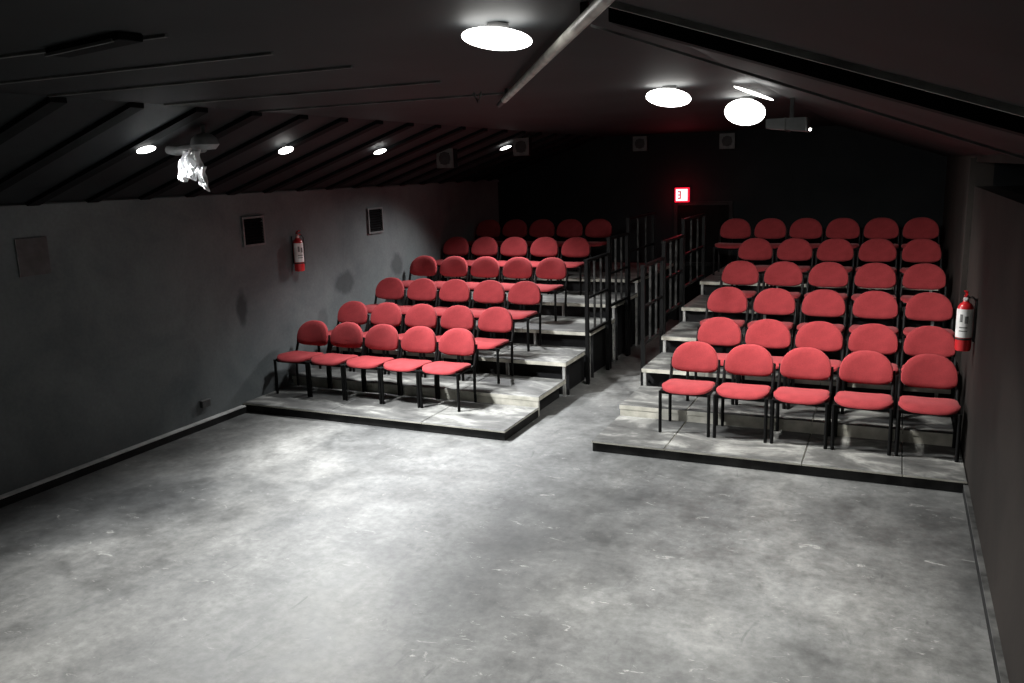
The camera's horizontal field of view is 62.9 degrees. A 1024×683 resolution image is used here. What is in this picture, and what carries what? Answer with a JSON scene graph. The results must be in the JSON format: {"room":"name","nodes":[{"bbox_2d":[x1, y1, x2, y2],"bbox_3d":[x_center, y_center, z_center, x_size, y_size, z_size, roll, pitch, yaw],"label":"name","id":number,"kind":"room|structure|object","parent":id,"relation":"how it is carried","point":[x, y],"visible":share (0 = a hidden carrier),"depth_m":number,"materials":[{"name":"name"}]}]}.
{"room":"auditorium","nodes":[
{"label":"auditorium","id":0,"kind":"room"},
{"bbox_2d":[0,179,499,494],"bbox_3d":[-3.833,-0.193,8.537,0.150,2.600,17.100,3,13,24],"label":"wall","id":1,"kind":"structure","parent":0,"point":[145,312],"depth_m":8.85,"materials":[{"name":"grey paint"}]},
{"bbox_2d":[14,236,51,276],"bbox_3d":[-4.225,-0.749,7.392,0.016,0.330,0.305,3,13,24],"label":"wall panel","id":2,"kind":"object","parent":1,"relation":"attached to","point":[32,254],"visible":1,"depth_m":7.38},
{"bbox_2d":[0,97,66,144],"bbox_3d":[-3.788,-1.244,5.769,2.070,0.722,0.120,3,13,24],"label":"beam","id":3,"kind":"structure","parent":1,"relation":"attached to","point":[48,105],"depth_m":5.38,"materials":[{"name":"black paint"}]},
{"bbox_2d":[0,102,143,191],"bbox_3d":[-3.536,-1.362,6.312,2.070,0.722,0.120,3,13,24],"label":"trim","id":4,"kind":"structure","parent":1,"relation":"attached to","point":[130,108],"depth_m":6.12,"materials":[{"name":"black paint"}]},
{"bbox_2d":[25,107,207,205],"bbox_3d":[-3.284,-1.480,6.855,2.070,0.722,0.120,3,13,24],"label":"trim","id":5,"kind":"structure","parent":1,"relation":"attached to","point":[196,112],"depth_m":6.77,"materials":[{"name":"black paint"}]},
{"bbox_2d":[0,405,246,507],"bbox_3d":[-5.193,1.749,5.512,0.070,0.085,9.840,3,13,24],"label":"baseboard","id":6,"kind":"structure","parent":1,"relation":"attached to","point":[45,484],"depth_m":8.21,"materials":[{"name":"black paint"}]},
{"bbox_2d":[86,111,261,202],"bbox_3d":[-3.032,-1.599,7.398,2.070,0.722,0.120,3,13,24],"label":"beam","id":7,"kind":"structure","parent":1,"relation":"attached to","point":[251,116],"depth_m":7.42,"materials":[{"name":"black paint"}]},
{"bbox_2d":[138,115,307,199],"bbox_3d":[-2.780,-1.717,7.941,2.070,0.722,0.120,3,13,24],"label":"beam","id":8,"kind":"structure","parent":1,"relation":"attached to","point":[298,119],"depth_m":7.79,"materials":[{"name":"black paint"}]},
{"bbox_2d":[0,180,498,210],"bbox_3d":[-3.789,-1.380,8.258,0.030,0.035,17.100,3,13,24],"label":"trim","id":9,"kind":"structure","parent":1,"relation":"attached to","point":[17,207],"depth_m":9.12,"materials":[{"name":"grey paint"}]},
{"bbox_2d":[240,216,265,246],"bbox_3d":[-3.055,-1.303,9.895,0.030,0.345,0.370,3,13,24],"label":"air vent","id":10,"kind":"object","parent":1,"relation":"in","point":[253,227],"visible":1,"depth_m":9.89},
{"bbox_2d":[185,118,347,197],"bbox_3d":[-2.528,-1.836,8.483,2.070,0.722,0.120,3,13,24],"label":"beam","id":11,"kind":"structure","parent":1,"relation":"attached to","point":[340,121],"depth_m":8.41,"materials":[{"name":"black paint"}]},
{"bbox_2d":[226,120,382,194],"bbox_3d":[-2.276,-1.954,9.026,2.070,0.722,0.120,3,13,24],"label":"trim","id":12,"kind":"structure","parent":1,"relation":"attached to","point":[364,129],"depth_m":8.95,"materials":[{"name":"black paint"}]},
{"bbox_2d":[262,123,413,192],"bbox_3d":[-2.024,-2.072,9.569,2.070,0.722,0.120,3,13,24],"label":"trim","id":13,"kind":"structure","parent":1,"relation":"attached to","point":[406,126],"depth_m":9.49,"materials":[{"name":"black paint"}]},
{"bbox_2d":[0,319,996,682],"bbox_3d":[-0.276,1.364,7.225,7.971,0.150,17.500,3,13,24],"label":"floor","id":14,"kind":"structure","parent":0,"point":[249,547],"depth_m":5.83,"materials":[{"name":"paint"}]},
{"bbox_2d":[243,385,538,440],"bbox_3d":[-1.441,0.782,9.616,3.409,0.111,0.898,3,13,24],"label":"platform","id":15,"kind":"object","parent":14,"relation":"on","point":[492,421],"visible":1,"depth_m":9.37,"materials":[{"name":"grey paint"}]},
{"bbox_2d":[273,320,330,396],"bbox_3d":[-2.563,0.192,10.331,0.508,0.828,0.602,3,13,24],"label":"chair","id":16,"kind":"object","parent":15,"relation":"on","point":[313,332],"visible":0.97,"depth_m":10.38,"materials":[{"name":"red fabric"}]},
{"bbox_2d":[307,322,364,399],"bbox_3d":[-2.098,0.220,10.121,0.508,0.828,0.602,3,13,24],"label":"chair","id":17,"kind":"object","parent":15,"relation":"on","point":[346,334],"visible":0.96,"depth_m":10.17,"materials":[{"name":"red fabric"}]},
{"bbox_2d":[343,324,400,403],"bbox_3d":[-1.634,0.248,9.912,0.508,0.828,0.602,3,13,24],"label":"chair","id":18,"kind":"object","parent":15,"relation":"on","point":[380,336],"visible":0.96,"depth_m":9.96,"materials":[{"name":"red fabric"}]},
{"bbox_2d":[380,326,438,407],"bbox_3d":[-1.168,0.276,9.701,0.508,0.828,0.602,3,13,24],"label":"chair","id":19,"kind":"object","parent":15,"relation":"on","point":[418,339],"visible":0.97,"depth_m":9.75,"materials":[{"name":"red fabric"}]},
{"bbox_2d":[418,328,477,411],"bbox_3d":[-0.705,0.303,9.492,0.508,0.828,0.602,3,13,24],"label":"chair","id":20,"kind":"object","parent":15,"relation":"on","point":[455,341],"visible":1,"depth_m":9.54,"materials":[{"name":"red fabric"}]},
{"bbox_2d":[292,366,565,416],"bbox_3d":[-1.079,0.554,10.387,3.409,0.228,0.838,3,13,24],"label":"platform","id":21,"kind":"object","parent":14,"relation":"on","point":[537,392],"visible":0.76,"depth_m":9.99,"materials":[{"name":"grey paint"}]},
{"bbox_2d":[317,301,368,370],"bbox_3d":[-2.203,-0.086,11.053,0.508,0.828,0.602,3,13,24],"label":"chair","id":22,"kind":"object","parent":21,"relation":"on","point":[356,312],"visible":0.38,"depth_m":11.16,"materials":[{"name":"red fabric"}]},
{"bbox_2d":[351,302,403,373],"bbox_3d":[-1.722,-0.057,10.835,0.508,0.828,0.602,3,13,24],"label":"chair","id":23,"kind":"object","parent":21,"relation":"on","point":[388,313],"visible":0.47,"depth_m":10.95,"materials":[{"name":"red fabric"}]},
{"bbox_2d":[386,304,438,376],"bbox_3d":[-1.242,-0.028,10.619,0.508,0.828,0.602,3,13,24],"label":"chair","id":24,"kind":"object","parent":21,"relation":"on","point":[425,315],"visible":0.46,"depth_m":10.74,"materials":[{"name":"red fabric"}]},
{"bbox_2d":[423,305,475,380],"bbox_3d":[-0.761,0.001,10.402,0.508,0.828,0.602,3,13,24],"label":"chair","id":25,"kind":"object","parent":21,"relation":"on","point":[457,316],"visible":0.46,"depth_m":10.52,"materials":[{"name":"red fabric"}]},
{"bbox_2d":[461,307,514,383],"bbox_3d":[-0.278,0.030,10.184,0.508,0.828,0.602,3,13,24],"label":"chair","id":26,"kind":"object","parent":21,"relation":"on","point":[493,319],"visible":0.89,"depth_m":10.25,"materials":[{"name":"red fabric"}]},
{"bbox_2d":[332,343,584,396],"bbox_3d":[-0.721,0.285,11.146,3.409,0.431,0.888,3,13,24],"label":"platform","id":27,"kind":"object","parent":14,"relation":"on","point":[542,361],"visible":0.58,"depth_m":10.52,"materials":[{"name":"grey paint"}]},
{"bbox_2d":[359,277,405,330],"bbox_3d":[-1.813,-0.458,11.802,0.508,0.828,0.602,3,13,24],"label":"chair","id":28,"kind":"object","parent":27,"relation":"on","point":[391,288],"visible":0.51,"depth_m":11.91,"materials":[{"name":"red fabric"}]},
{"bbox_2d":[399,278,437,331],"bbox_3d":[-1.335,-0.429,11.586,0.508,0.828,0.602,3,13,25],"label":"chair","id":29,"kind":"object","parent":27,"relation":"on","point":[422,289],"visible":0.59,"depth_m":11.70,"materials":[{"name":"red fabric"}]},
{"bbox_2d":[433,279,471,335],"bbox_3d":[-0.862,-0.401,11.373,0.508,0.828,0.602,3,13,24],"label":"chair","id":30,"kind":"object","parent":27,"relation":"on","point":[454,290],"visible":0.59,"depth_m":11.49,"materials":[{"name":"red fabric"}]},
{"bbox_2d":[470,280,506,338],"bbox_3d":[-0.385,-0.372,11.158,0.508,0.828,0.602,3,13,24],"label":"chair","id":31,"kind":"object","parent":27,"relation":"on","point":[488,291],"visible":0.55,"depth_m":11.27,"materials":[{"name":"red fabric"}]},
{"bbox_2d":[493,281,542,351],"bbox_3d":[0.091,-0.344,10.943,0.508,0.828,0.602,3,13,24],"label":"chair","id":32,"kind":"object","parent":27,"relation":"on","point":[523,292],"visible":0.84,"depth_m":11.02,"materials":[{"name":"red fabric"}]},
{"bbox_2d":[369,315,614,378],"bbox_3d":[-0.319,-0.004,11.997,3.409,0.633,1.048,3,13,24],"label":"platform","id":33,"kind":"object","parent":14,"relation":"on","point":[569,331],"visible":0.33,"depth_m":11.28,"materials":[{"name":"grey paint"}]},
{"bbox_2d":[395,256,438,306],"bbox_3d":[-1.434,-0.864,12.729,0.508,0.828,0.602,3,13,24],"label":"chair","id":34,"kind":"object","parent":33,"relation":"on","point":[421,265],"visible":0.49,"depth_m":12.84,"materials":[{"name":"red fabric"}]},
{"bbox_2d":[425,256,468,306],"bbox_3d":[-0.953,-0.836,12.512,0.508,0.828,0.602,3,13,24],"label":"chair","id":35,"kind":"object","parent":33,"relation":"on","point":[453,266],"visible":0.56,"depth_m":12.63,"materials":[{"name":"red fabric"}]},
{"bbox_2d":[457,256,500,308],"bbox_3d":[-0.474,-0.807,12.295,0.508,0.828,0.602,3,13,24],"label":"chair","id":36,"kind":"object","parent":33,"relation":"on","point":[482,267],"visible":0.51,"depth_m":12.41,"materials":[{"name":"red fabric"}]},
{"bbox_2d":[489,257,533,310],"bbox_3d":[0.007,-0.778,12.078,0.508,0.828,0.602,3,13,24],"label":"chair","id":37,"kind":"object","parent":33,"relation":"on","point":[516,267],"visible":0.62,"depth_m":12.19,"materials":[{"name":"red fabric"}]},
{"bbox_2d":[523,257,567,320],"bbox_3d":[0.487,-0.749,11.862,0.508,0.828,0.602,3,13,24],"label":"chair","id":38,"kind":"object","parent":33,"relation":"on","point":[554,268],"visible":0.81,"depth_m":11.94,"materials":[{"name":"red fabric"}]},
{"bbox_2d":[406,290,637,361],"bbox_3d":[0.132,-0.314,12.957,3.409,0.829,1.128,3,13,24],"label":"platform","id":39,"kind":"object","parent":14,"relation":"on","point":[575,301],"visible":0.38,"depth_m":12.24,"materials":[{"name":"grey paint"}]},
{"bbox_2d":[550,237,591,294],"bbox_3d":[0.914,-1.166,12.859,0.508,0.828,0.602,3,13,24],"label":"chair","id":40,"kind":"object","parent":39,"relation":"on","point":[574,246],"visible":0.67,"depth_m":12.94,"materials":[{"name":"red fabric"}]},
{"bbox_2d":[441,260,672,345],"bbox_3d":[0.825,-0.740,14.436,3.409,1.031,2.218,3,13,24],"label":"platform","id":41,"kind":"object","parent":14,"relation":"on","point":[573,284],"visible":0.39,"depth_m":13.36,"materials":[{"name":"grey paint"}]},
{"bbox_2d":[575,219,612,271],"bbox_3d":[1.378,-1.607,13.942,0.508,0.828,0.602,3,13,24],"label":"chair","id":42,"kind":"object","parent":41,"relation":"on","point":[597,228],"visible":0.71,"depth_m":14.04,"materials":[{"name":"red fabric"}]},
{"bbox_2d":[584,253,609,384],"bbox_3d":[1.114,-0.315,10.889,0.052,1.593,0.880,3,13,24],"label":"guard rail","id":43,"kind":"object","parent":14,"relation":"on","point":[588,330],"visible":1,"depth_m":10.74,"materials":[{"name":"metal"}]},
{"bbox_2d":[606,232,628,368],"bbox_3d":[1.483,-0.585,11.670,0.052,1.789,0.880,3,13,24],"label":"guard rail","id":44,"kind":"object","parent":14,"relation":"on","point":[626,234],"visible":0.95,"depth_m":11.73,"materials":[{"name":"metal"}]},
{"bbox_2d":[626,212,654,354],"bbox_3d":[1.961,-0.910,12.687,0.052,1.991,1.410,3,13,24],"label":"guard rail","id":45,"kind":"object","parent":14,"relation":"on","point":[628,219],"visible":0.86,"depth_m":12.75,"materials":[{"name":"metal"}]},
{"bbox_2d":[640,257,664,385],"bbox_3d":[1.698,-0.174,10.109,0.052,1.593,0.920,3,13,24],"label":"guard rail","id":46,"kind":"object","parent":14,"relation":"on","point":[660,332],"visible":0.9,"depth_m":9.97,"materials":[{"name":"metal"}]},
{"bbox_2d":[661,234,683,333],"bbox_3d":[2.107,-0.464,10.975,0.052,1.789,1.010,3,13,24],"label":"guard rail","id":47,"kind":"object","parent":14,"relation":"on","point":[681,236],"visible":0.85,"depth_m":10.96,"materials":[{"name":"metal"}]},
{"bbox_2d":[681,213,705,305],"bbox_3d":[2.607,-0.799,12.040,0.052,1.991,1.370,3,13,24],"label":"guard rail","id":48,"kind":"object","parent":14,"relation":"on","point":[703,215],"visible":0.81,"depth_m":12.05,"materials":[{"name":"metal"}]},
{"bbox_2d":[592,415,966,492],"bbox_3d":[2.422,1.014,7.873,3.217,0.111,0.898,3,13,24],"label":"platform","id":49,"kind":"object","parent":14,"relation":"on","point":[925,466],"visible":0.97,"depth_m":7.66,"materials":[{"name":"grey paint"}]},
{"bbox_2d":[658,341,719,436],"bbox_3d":[1.780,0.454,8.360,0.508,0.828,0.602,3,13,24],"label":"chair","id":50,"kind":"object","parent":49,"relation":"on","point":[692,356],"visible":1,"depth_m":8.41,"materials":[{"name":"red fabric"}]},
{"bbox_2d":[713,344,775,442],"bbox_3d":[2.265,0.483,8.141,0.508,0.828,0.602,3,13,24],"label":"chair","id":51,"kind":"object","parent":49,"relation":"on","point":[745,359],"visible":1,"depth_m":8.19,"materials":[{"name":"red fabric"}]},
{"bbox_2d":[770,347,833,448],"bbox_3d":[2.749,0.512,7.923,0.508,0.828,0.602,3,13,24],"label":"chair","id":52,"kind":"object","parent":49,"relation":"on","point":[803,363],"visible":1,"depth_m":7.97,"materials":[{"name":"red fabric"}]},
{"bbox_2d":[830,350,895,455],"bbox_3d":[3.235,0.541,7.704,0.508,0.828,0.602,3,13,25],"label":"chair","id":53,"kind":"object","parent":49,"relation":"on","point":[863,366],"visible":1,"depth_m":7.75,"materials":[{"name":"red fabric"}]},
{"bbox_2d":[894,354,961,461],"bbox_3d":[3.719,0.570,7.485,0.508,0.828,0.602,3,13,24],"label":"chair","id":54,"kind":"object","parent":49,"relation":"on","point":[933,371],"visible":1,"depth_m":7.53,"materials":[{"name":"red fabric"}]},
{"bbox_2d":[619,386,952,452],"bbox_3d":[2.758,0.784,8.656,3.160,0.228,0.838,3,13,24],"label":"platform","id":55,"kind":"object","parent":14,"relation":"on","point":[644,402],"visible":0.61,"depth_m":8.32,"materials":[{"name":"grey paint"}]},
{"bbox_2d":[686,317,742,404],"bbox_3d":[2.188,0.189,9.012,0.508,0.828,0.602,3,13,24],"label":"chair","id":56,"kind":"object","parent":55,"relation":"on","point":[717,331],"visible":0.49,"depth_m":9.13,"materials":[{"name":"red fabric"}]},
{"bbox_2d":[735,319,792,408],"bbox_3d":[2.655,0.217,8.801,0.508,0.828,0.602,3,13,24],"label":"chair","id":57,"kind":"object","parent":55,"relation":"on","point":[766,333],"visible":0.53,"depth_m":8.91,"materials":[{"name":"red fabric"}]},
{"bbox_2d":[786,321,844,413],"bbox_3d":[3.123,0.245,8.590,0.508,0.828,0.602,3,13,24],"label":"chair","id":58,"kind":"object","parent":55,"relation":"on","point":[823,336],"visible":0.48,"depth_m":8.70,"materials":[{"name":"red fabric"}]},
{"bbox_2d":[841,323,899,417],"bbox_3d":[3.593,0.273,8.378,0.508,0.828,0.602,3,13,24],"label":"chair","id":59,"kind":"object","parent":55,"relation":"on","point":[879,338],"visible":0.57,"depth_m":8.49,"materials":[{"name":"red fabric"}]},
{"bbox_2d":[900,326,957,422],"bbox_3d":[4.062,0.301,8.167,0.508,0.828,0.602,3,13,24],"label":"chair","id":60,"kind":"object","parent":55,"relation":"on","point":[936,340],"visible":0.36,"depth_m":8.29,"materials":[{"name":"red fabric"}]},
{"bbox_2d":[661,321,913,366],"bbox_3d":[3.518,0.226,10.266,3.160,0.633,1.048,3,13,24],"label":"platform","id":61,"kind":"object","parent":14,"relation":"on","point":[683,332],"visible":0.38,"depth_m":10.32,"materials":[{"name":"grey paint"}]},
{"bbox_2d":[713,261,759,316],"bbox_3d":[2.879,-0.592,10.713,0.508,0.828,0.602,3,13,24],"label":"chair","id":62,"kind":"object","parent":61,"relation":"on","point":[736,272],"visible":0.6,"depth_m":10.83,"materials":[{"name":"red fabric"}]},
{"bbox_2d":[756,261,803,329],"bbox_3d":[3.366,-0.563,10.493,0.508,0.828,0.602,3,13,24],"label":"chair","id":63,"kind":"object","parent":61,"relation":"on","point":[782,273],"visible":0.55,"depth_m":10.61,"materials":[{"name":"red fabric"}]},
{"bbox_2d":[802,262,849,329],"bbox_3d":[3.854,-0.534,10.273,0.508,0.828,0.602,3,13,24],"label":"chair","id":64,"kind":"object","parent":61,"relation":"on","point":[824,274],"visible":0.61,"depth_m":10.39,"materials":[{"name":"red fabric"}]},
{"bbox_2d":[848,263,897,331],"bbox_3d":[4.341,-0.504,10.053,0.508,0.828,0.602,3,13,24],"label":"chair","id":65,"kind":"object","parent":61,"relation":"on","point":[870,275],"visible":0.59,"depth_m":10.17,"materials":[{"name":"red fabric"}]},
{"bbox_2d":[899,263,947,338],"bbox_3d":[4.828,-0.475,9.833,0.508,0.828,0.602,3,13,24],"label":"chair","id":66,"kind":"object","parent":61,"relation":"on","point":[922,276],"visible":0.59,"depth_m":9.95,"materials":[{"name":"red fabric"}]},
{"bbox_2d":[641,352,950,399],"bbox_3d":[3.116,0.515,9.414,3.160,0.431,0.888,3,13,24],"label":"platform","id":67,"kind":"object","parent":14,"relation":"on","point":[656,372],"visible":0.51,"depth_m":9.13,"materials":[{"name":"grey paint"}]},
{"bbox_2d":[697,287,748,344],"bbox_3d":[2.489,-0.197,9.845,0.508,0.828,0.602,3,13,24],"label":"chair","id":68,"kind":"object","parent":67,"relation":"on","point":[723,299],"visible":0.62,"depth_m":9.96,"materials":[{"name":"red fabric"}]},
{"bbox_2d":[745,288,796,351],"bbox_3d":[2.981,-0.167,9.623,0.508,0.828,0.602,3,13,24],"label":"chair","id":69,"kind":"object","parent":67,"relation":"on","point":[771,301],"visible":0.7,"depth_m":9.74,"materials":[{"name":"red fabric"}]},
{"bbox_2d":[795,289,846,360],"bbox_3d":[3.470,-0.138,9.402,0.508,0.828,0.602,3,13,24],"label":"chair","id":70,"kind":"object","parent":67,"relation":"on","point":[822,302],"visible":0.65,"depth_m":9.52,"materials":[{"name":"red fabric"}]},
{"bbox_2d":[847,291,899,363],"bbox_3d":[3.963,-0.109,9.180,0.508,0.828,0.602,3,13,24],"label":"chair","id":71,"kind":"object","parent":67,"relation":"on","point":[870,304],"visible":0.61,"depth_m":9.30,"materials":[{"name":"red fabric"}]},
{"bbox_2d":[900,292,954,362],"bbox_3d":[4.450,-0.079,8.960,0.508,0.828,0.602,3,13,24],"label":"chair","id":72,"kind":"object","parent":67,"relation":"on","point":[925,306],"visible":0.64,"depth_m":9.08,"materials":[{"name":"red fabric"}]},
{"bbox_2d":[682,295,941,330],"bbox_3d":[3.969,-0.084,11.226,3.160,0.829,1.128,3,13,24],"label":"platform","id":73,"kind":"object","parent":14,"relation":"on","point":[695,310],"visible":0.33,"depth_m":10.91,"materials":[{"name":"grey paint"}]},
{"bbox_2d":[731,238,773,288],"bbox_3d":[3.361,-1.006,11.691,0.508,0.828,0.602,3,13,24],"label":"chair","id":74,"kind":"object","parent":73,"relation":"on","point":[753,248],"visible":0.63,"depth_m":11.81,"materials":[{"name":"red fabric"}]},
{"bbox_2d":[770,238,813,291],"bbox_3d":[3.841,-0.978,11.474,0.508,0.828,0.602,3,13,24],"label":"chair","id":75,"kind":"object","parent":73,"relation":"on","point":[793,249],"visible":0.59,"depth_m":11.59,"materials":[{"name":"red fabric"}]},
{"bbox_2d":[811,238,854,304],"bbox_3d":[4.319,-0.949,11.258,0.508,0.828,0.602,3,13,24],"label":"chair","id":76,"kind":"object","parent":73,"relation":"on","point":[834,249],"visible":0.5,"depth_m":11.37,"materials":[{"name":"red fabric"}]},
{"bbox_2d":[854,238,897,294],"bbox_3d":[4.800,-0.920,11.042,0.508,0.828,0.602,3,13,24],"label":"chair","id":77,"kind":"object","parent":73,"relation":"on","point":[872,250],"visible":0.65,"depth_m":11.16,"materials":[{"name":"red fabric"}]},
{"bbox_2d":[897,239,942,306],"bbox_3d":[5.281,-0.891,10.825,0.508,0.828,0.602,3,13,24],"label":"chair","id":78,"kind":"object","parent":73,"relation":"on","point":[917,250],"visible":0.6,"depth_m":10.94,"materials":[{"name":"red fabric"}]},
{"bbox_2d":[700,264,937,297],"bbox_3d":[4.662,-0.510,12.705,3.160,1.031,2.218,3,13,24],"label":"platform","id":79,"kind":"object","parent":14,"relation":"on","point":[710,283],"visible":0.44,"depth_m":11.97,"materials":[{"name":"grey paint"}]},
{"bbox_2d":[713,218,751,274],"bbox_3d":[3.407,-1.464,12.918,0.508,0.828,0.602,3,13,24],"label":"chair","id":80,"kind":"object","parent":79,"relation":"on","point":[736,228],"visible":0.78,"depth_m":13.02,"materials":[{"name":"red fabric"}]},
{"bbox_2d":[748,218,787,263],"bbox_3d":[3.882,-1.435,12.704,0.508,0.828,0.602,3,13,25],"label":"chair","id":81,"kind":"object","parent":79,"relation":"on","point":[769,228],"visible":0.53,"depth_m":12.83,"materials":[{"name":"red fabric"}]},
{"bbox_2d":[788,218,823,263],"bbox_3d":[4.354,-1.407,12.491,0.508,0.828,0.602,3,13,24],"label":"chair","id":82,"kind":"object","parent":79,"relation":"on","point":[804,228],"visible":0.57,"depth_m":12.61,"materials":[{"name":"red fabric"}]},
{"bbox_2d":[821,218,860,262],"bbox_3d":[4.827,-1.379,12.278,0.508,0.828,0.602,3,13,24],"label":"chair","id":83,"kind":"object","parent":79,"relation":"on","point":[842,228],"visible":0.64,"depth_m":12.40,"materials":[{"name":"red fabric"}]},
{"bbox_2d":[859,218,899,276],"bbox_3d":[5.300,-1.350,12.064,0.508,0.828,0.602,3,13,24],"label":"chair","id":84,"kind":"object","parent":79,"relation":"on","point":[882,228],"visible":0.56,"depth_m":12.19,"materials":[{"name":"red fabric"}]},
{"bbox_2d":[899,217,939,266],"bbox_3d":[5.774,-1.322,11.851,0.508,0.828,0.602,3,13,24],"label":"chair","id":85,"kind":"object","parent":79,"relation":"on","point":[920,227],"visible":0.58,"depth_m":11.98,"materials":[{"name":"red fabric"}]},
{"bbox_2d":[0,0,1023,204],"bbox_3d":[-0.370,-1.579,6.627,7.871,0.860,17.100,3,13,24],"label":"ceiling","id":86,"kind":"structure","parent":0,"point":[598,85],"depth_m":4.33,"materials":[{"name":"black paint"}]},
{"bbox_2d":[44,31,142,57],"bbox_3d":[-1.641,-1.155,3.272,0.560,0.034,0.105,7,14,36],"label":"recessed light","id":87,"kind":"object","parent":86,"relation":"in","point":[115,39],"visible":1,"depth_m":3.21,"materials":[{"name":"black paint"}]},
{"bbox_2d":[0,52,273,84],"bbox_3d":[-2.081,-1.333,4.160,2.250,0.012,0.016,3,13,24],"label":"trim","id":88,"kind":"structure","parent":86,"relation":"attached to","point":[264,53],"depth_m":4.01,"materials":[{"name":"wood"}]},
{"bbox_2d":[165,125,218,155],"bbox_3d":[-2.643,-1.649,6.880,0.531,0.230,0.230,3,13,24],"label":"bracket","id":89,"kind":"object","parent":86,"relation":"attached to","point":[203,141],"visible":0.97,"depth_m":6.78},
{"bbox_2d":[178,149,209,191],"bbox_3d":[-2.604,-1.381,6.797,0.299,0.340,0.105,3,13,24],"label":"cloth","id":90,"kind":"object","parent":89,"relation":"hanging from","point":[188,164],"visible":1,"depth_m":6.77,"materials":[{"name":"fabric"}]},
{"bbox_2d":[46,65,352,96],"bbox_3d":[-1.833,-1.450,4.693,2.250,0.012,0.016,3,13,24],"label":"trim","id":91,"kind":"structure","parent":86,"relation":"attached to","point":[348,66],"depth_m":4.62,"materials":[{"name":"wood"}]},
{"bbox_2d":[164,81,440,105],"bbox_3d":[-1.453,-1.628,5.512,2.250,0.012,0.016,3,13,24],"label":"trim","id":92,"kind":"structure","parent":86,"relation":"attached to","point":[428,82],"depth_m":5.45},
{"bbox_2d":[295,125,440,191],"bbox_3d":[-1.772,-2.191,10.112,2.070,0.722,0.120,3,13,24],"label":"trim","id":93,"kind":"structure","parent":86,"relation":"attached to","point":[435,127],"depth_m":10.06,"materials":[{"name":"black paint"}]},
{"bbox_2d":[325,126,465,189],"bbox_3d":[-1.520,-2.309,10.654,2.070,0.722,0.120,3,13,24],"label":"trim","id":94,"kind":"structure","parent":86,"relation":"attached to","point":[460,129],"depth_m":10.58,"materials":[{"name":"black paint"}]},
{"bbox_2d":[352,128,487,187],"bbox_3d":[-1.268,-2.428,11.197,2.070,0.722,0.120,3,13,24],"label":"trim","id":95,"kind":"structure","parent":86,"relation":"attached to","point":[483,130],"depth_m":11.12,"materials":[{"name":"black paint"}]},
{"bbox_2d":[461,22,531,50],"bbox_3d":[-0.058,-1.155,3.169,0.269,0.103,0.269,-9,13,-31],"label":"ceiling light","id":96,"kind":"object","parent":86,"relation":"attached to","point":[497,35],"visible":1,"depth_m":3.08,"materials":[{"name":"white"}]},
{"bbox_2d":[497,0,614,107],"bbox_3d":[0.117,-1.367,4.143,0.044,0.076,4.498,-3,12,-5],"label":"ceiling pipe","id":97,"kind":"object","parent":86,"relation":"attached to","point":[588,13],"visible":1,"depth_m":3.18,"materials":[{"name":"metal"}]},
{"bbox_2d":[646,86,690,106],"bbox_3d":[1.098,-1.721,5.881,0.315,0.148,0.314,-9,13,-31],"label":"ceiling light","id":98,"kind":"object","parent":86,"relation":"attached to","point":[668,96],"visible":0.99,"depth_m":5.78,"materials":[{"name":"white"}]},
{"bbox_2d":[725,96,765,124],"bbox_3d":[1.958,-1.938,7.041,0.335,0.238,0.334,-9,13,-31],"label":"ceiling light","id":99,"kind":"object","parent":86,"relation":"attached to","point":[745,110],"visible":0.98,"depth_m":6.93,"materials":[{"name":"white"}]},
{"bbox_2d":[766,98,811,131],"bbox_3d":[2.216,-1.794,6.644,0.341,0.263,0.362,3,13,24],"label":"projector","id":100,"kind":"object","parent":86,"relation":"attached to","point":[802,124],"visible":1,"depth_m":6.52,"materials":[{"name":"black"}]},
{"bbox_2d":[498,125,946,319],"bbox_3d":[3.233,-1.979,14.560,7.871,3.260,0.150,3,13,24],"label":"wall","id":101,"kind":"structure","parent":0,"point":[824,174],"depth_m":14.07,"materials":[{"name":"black paint"}]},
{"bbox_2d":[673,201,732,319],"bbox_3d":[3.300,-1.374,14.535,1.000,2.080,0.075,3,13,24],"label":"door","id":102,"kind":"structure","parent":101,"relation":"in","point":[717,212],"depth_m":14.47,"materials":[{"name":"black paint"}]},
{"bbox_2d":[941,153,1023,682],"bbox_3d":[3.169,0.153,5.362,0.200,2.750,17.100,3,13,24],"label":"wall","id":103,"kind":"structure","parent":0,"point":[982,242],"depth_m":5.55,"materials":[{"name":"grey paint"}]},
{"bbox_2d":[591,24,1023,158],"bbox_3d":[1.110,-0.846,2.919,1.751,0.661,0.010,3,13,24],"label":"trim","id":104,"kind":"structure","parent":103,"relation":"attached to","point":[592,25],"depth_m":2.93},
{"bbox_2d":[608,7,1023,136],"bbox_3d":[1.079,-0.824,2.635,1.571,0.600,0.140,3,13,24],"label":"ceiling beam","id":105,"kind":"structure","parent":103,"relation":"attached to","point":[947,106],"depth_m":2.61,"materials":[{"name":"black paint"}]},
{"bbox_2d":[608,1,1023,116],"bbox_3d":[1.000,-0.805,2.462,1.571,0.562,0.022,3,13,24],"label":"trim","id":106,"kind":"structure","parent":103,"relation":"attached to","point":[871,72],"depth_m":2.48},
{"bbox_2d":[954,290,977,350],"bbox_3d":[3.773,-0.179,6.976,0.146,0.519,0.131,-4,12,-12],"label":"fire extinguisher","id":107,"kind":"object","parent":103,"relation":"attached to","point":[965,321],"visible":1,"depth_m":6.94,"materials":[{"name":"metal"}]},
{"bbox_2d":[963,485,1008,682],"bbox_3d":[1.650,2.159,2.425,0.035,0.085,9.840,3,13,24],"label":"baseboard","id":108,"kind":"structure","parent":103,"relation":"attached to","point":[994,638],"depth_m":5.10,"materials":[{"name":"black paint"}]},
{"bbox_2d":[993,163,1023,194],"bbox_3d":[2.305,-0.445,2.514,0.500,0.390,11.650,3,13,24],"label":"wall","id":109,"kind":"structure","parent":0,"point":[1007,176],"depth_m":7.70,"materials":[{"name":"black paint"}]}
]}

